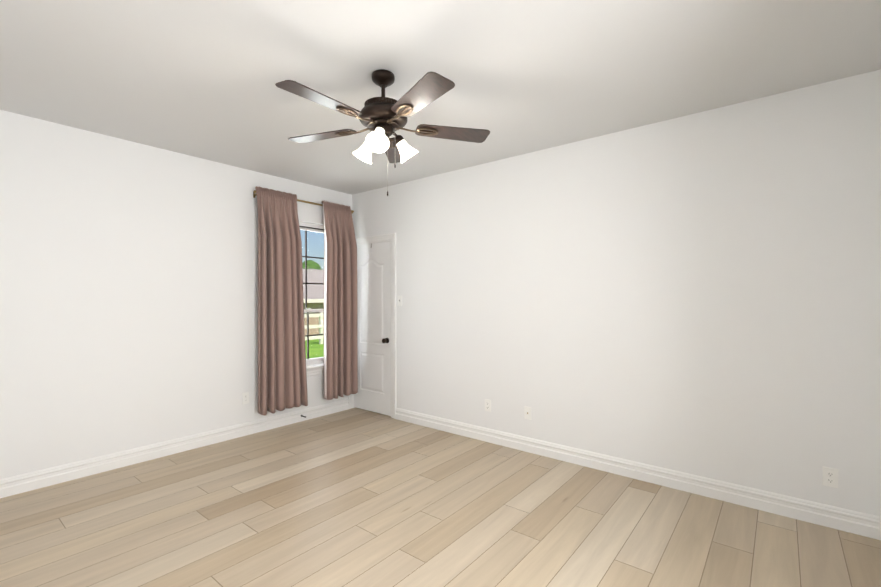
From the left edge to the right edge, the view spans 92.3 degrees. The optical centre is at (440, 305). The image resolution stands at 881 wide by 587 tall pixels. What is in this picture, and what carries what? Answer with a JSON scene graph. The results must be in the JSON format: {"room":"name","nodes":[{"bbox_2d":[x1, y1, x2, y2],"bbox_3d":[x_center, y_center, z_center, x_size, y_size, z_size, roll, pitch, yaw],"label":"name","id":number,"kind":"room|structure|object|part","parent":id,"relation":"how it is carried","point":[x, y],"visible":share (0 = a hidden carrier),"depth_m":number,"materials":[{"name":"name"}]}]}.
{"room":"empty bedroom","nodes":[
{"label":"empty bedroom","id":0,"kind":"room"},
{"bbox_2d":[0,110,351,478],"bbox_3d":[-2.326,-0.026,3.932,0.150,2.680,4.000,1,1,39],"label":"wall","id":1,"kind":"structure","parent":0,"point":[128,295],"depth_m":3.46,"materials":[{"name":"white paint"}]},
{"bbox_2d":[0,399,348,497],"bbox_3d":[-2.275,1.251,3.883,0.018,0.128,3.594,1,1,39],"label":"baseboard","id":2,"kind":"structure","parent":1,"relation":"attached to","point":[26,482],"depth_m":3.61,"materials":[{"name":"white paint"}]},
{"bbox_2d":[242,392,248,403],"bbox_3d":[-1.964,0.933,4.272,0.008,0.115,0.070,1,1,39],"label":"electrical outlet","id":3,"kind":"object","parent":1,"relation":"attached to","point":[245,398],"visible":1,"depth_m":4.27,"materials":[{"name":"white plastic"}]},
{"bbox_2d":[253,186,357,414],"bbox_3d":[-1.450,-0.063,4.744,0.196,2.307,1.276,1,1,39],"label":"window curtains","id":4,"kind":"object","parent":1,"relation":"attached to","point":[282,379],"visible":1,"depth_m":4.53,"materials":[{"name":"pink fabric"}]},
{"bbox_3d":[-1.649,-0.059,4.453,0.141,2.307,0.573,1,1,39],"label":"panel","id":5,"kind":"part","parent":4,"relation":"part of","materials":[{"name":"fabric"}]},
{"bbox_3d":[-1.493,-1.140,4.768,0.078,0.064,1.265,1,1,39],"label":"rod","id":6,"kind":"part","parent":4,"relation":"part of","materials":[{"name":"gold metal"}]},
{"bbox_3d":[-1.193,-0.069,5.028,0.132,2.304,0.454,1,1,39],"label":"panel","id":7,"kind":"part","parent":4,"relation":"part of","materials":[{"name":"fabric"}]},
{"bbox_2d":[299,222,323,376],"bbox_3d":[-1.512,-0.072,4.906,0.188,1.761,0.990,1,1,39],"label":"window","id":8,"kind":"structure","parent":1,"relation":"in","point":[306,227],"depth_m":4.96,"materials":[{"name":"white plastic"}]},
{"bbox_2d":[0,408,880,586],"bbox_3d":[-0.374,1.389,2.385,5.160,0.100,4.000,1,1,39],"label":"floor","id":9,"kind":"structure","parent":0,"point":[355,497],"depth_m":2.56,"materials":[{"name":"brown wood"}]},
{"bbox_2d":[0,0,880,194],"bbox_3d":[-0.374,-1.401,2.340,5.160,0.120,4.000,1,1,39],"label":"ceiling","id":10,"kind":"structure","parent":0,"point":[198,78],"depth_m":2.38,"materials":[{"name":"white paint"}]},
{"bbox_2d":[275,69,489,195],"bbox_3d":[-0.362,-0.999,2.435,1.258,0.687,1.201,1,1,39],"label":"ceiling fan","id":11,"kind":"object","parent":10,"relation":"hanging from","point":[383,118],"visible":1,"depth_m":2.37,"materials":[{"name":"brown wood"}]},
{"bbox_2d":[352,69,880,516],"bbox_3d":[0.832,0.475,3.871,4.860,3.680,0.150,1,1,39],"label":"wall","id":12,"kind":"structure","parent":0,"point":[698,294],"depth_m":3.07,"materials":[{"name":"white paint"}]},
{"bbox_2d":[348,233,395,418],"bbox_3d":[-0.783,0.230,5.119,0.774,2.128,0.227,1,1,39],"label":"door frame","id":13,"kind":"structure","parent":12,"relation":"attached to","point":[391,237],"depth_m":4.87,"materials":[{"name":"white paint"}]},
{"bbox_2d":[354,241,390,415],"bbox_3d":[-0.844,0.267,5.103,0.664,2.032,0.108,1,1,39],"label":"door","id":14,"kind":"structure","parent":12,"relation":"in","point":[373,394],"depth_m":5.09,"materials":[{"name":"white paint"}]},
{"bbox_2d":[397,296,401,305],"bbox_3d":[-0.466,-0.056,4.798,0.070,0.115,0.017,1,1,39],"label":"light switch","id":15,"kind":"object","parent":12,"relation":"attached to","point":[399,300],"visible":1,"depth_m":4.80,"materials":[{"name":"white plastic"}]},
{"bbox_2d":[485,399,490,411],"bbox_3d":[0.455,0.961,4.080,0.070,0.115,0.008,1,1,39],"label":"electrical outlet","id":16,"kind":"object","parent":12,"relation":"attached to","point":[487,405],"visible":1,"depth_m":4.08,"materials":[{"name":"white plastic"}]},
{"bbox_2d":[524,406,530,419],"bbox_3d":[0.784,0.968,3.811,0.070,0.115,0.016,1,1,39],"label":"outlet plate","id":17,"kind":"object","parent":12,"relation":"attached to","point":[527,412],"visible":1,"depth_m":3.81,"materials":[{"name":"white plastic"}]},
{"bbox_2d":[395,408,880,539],"bbox_3d":[1.082,1.256,3.575,4.085,0.128,0.018,1,1,39],"label":"baseboard","id":18,"kind":"structure","parent":12,"relation":"attached to","point":[851,521],"depth_m":3.06,"materials":[{"name":"white paint"}]},
{"bbox_2d":[822,467,837,487],"bbox_3d":[2.353,1.036,2.555,0.070,0.115,0.008,1,1,39],"label":"electrical outlet","id":19,"kind":"object","parent":12,"relation":"attached to","point":[830,477],"visible":1,"depth_m":2.55,"materials":[{"name":"white plastic"}]},
{"label":"outside","id":20,"kind":"structure","parent":0,"visible":0},
{"bbox_2d":[305,339,323,358],"bbox_3d":[-26.556,1.427,33.902,74.840,0.200,100.000,1,1,39],"label":"lawn","id":21,"kind":"structure","parent":20,"point":[311,350],"depth_m":15.99,"materials":[{"name":"green plant"}]},
{"bbox_2d":[302,260,321,269],"bbox_3d":[-16.006,-1.384,32.235,6.031,5.474,28.544,1,1,44],"label":"trees","id":22,"kind":"object","parent":21,"relation":"on","point":[311,267],"depth_m":38.18,"materials":[{"name":"green plant"}]},
{"bbox_2d":[303,269,323,334],"bbox_3d":[-9.680,-0.400,24.792,9.420,3.750,21.900,1,1,39],"label":"neighbouring house","id":23,"kind":"structure","parent":21,"relation":"on","point":[312,295],"depth_m":22.28,"materials":[{"name":"brick"}]},
{"bbox_2d":[304,312,323,343],"bbox_3d":[-4.189,0.917,18.472,0.145,1.320,36.120,1,1,39],"label":"fence","id":24,"kind":"object","parent":21,"relation":"on","point":[320,325],"depth_m":17.39,"materials":[{"name":"white paint"}]}
]}

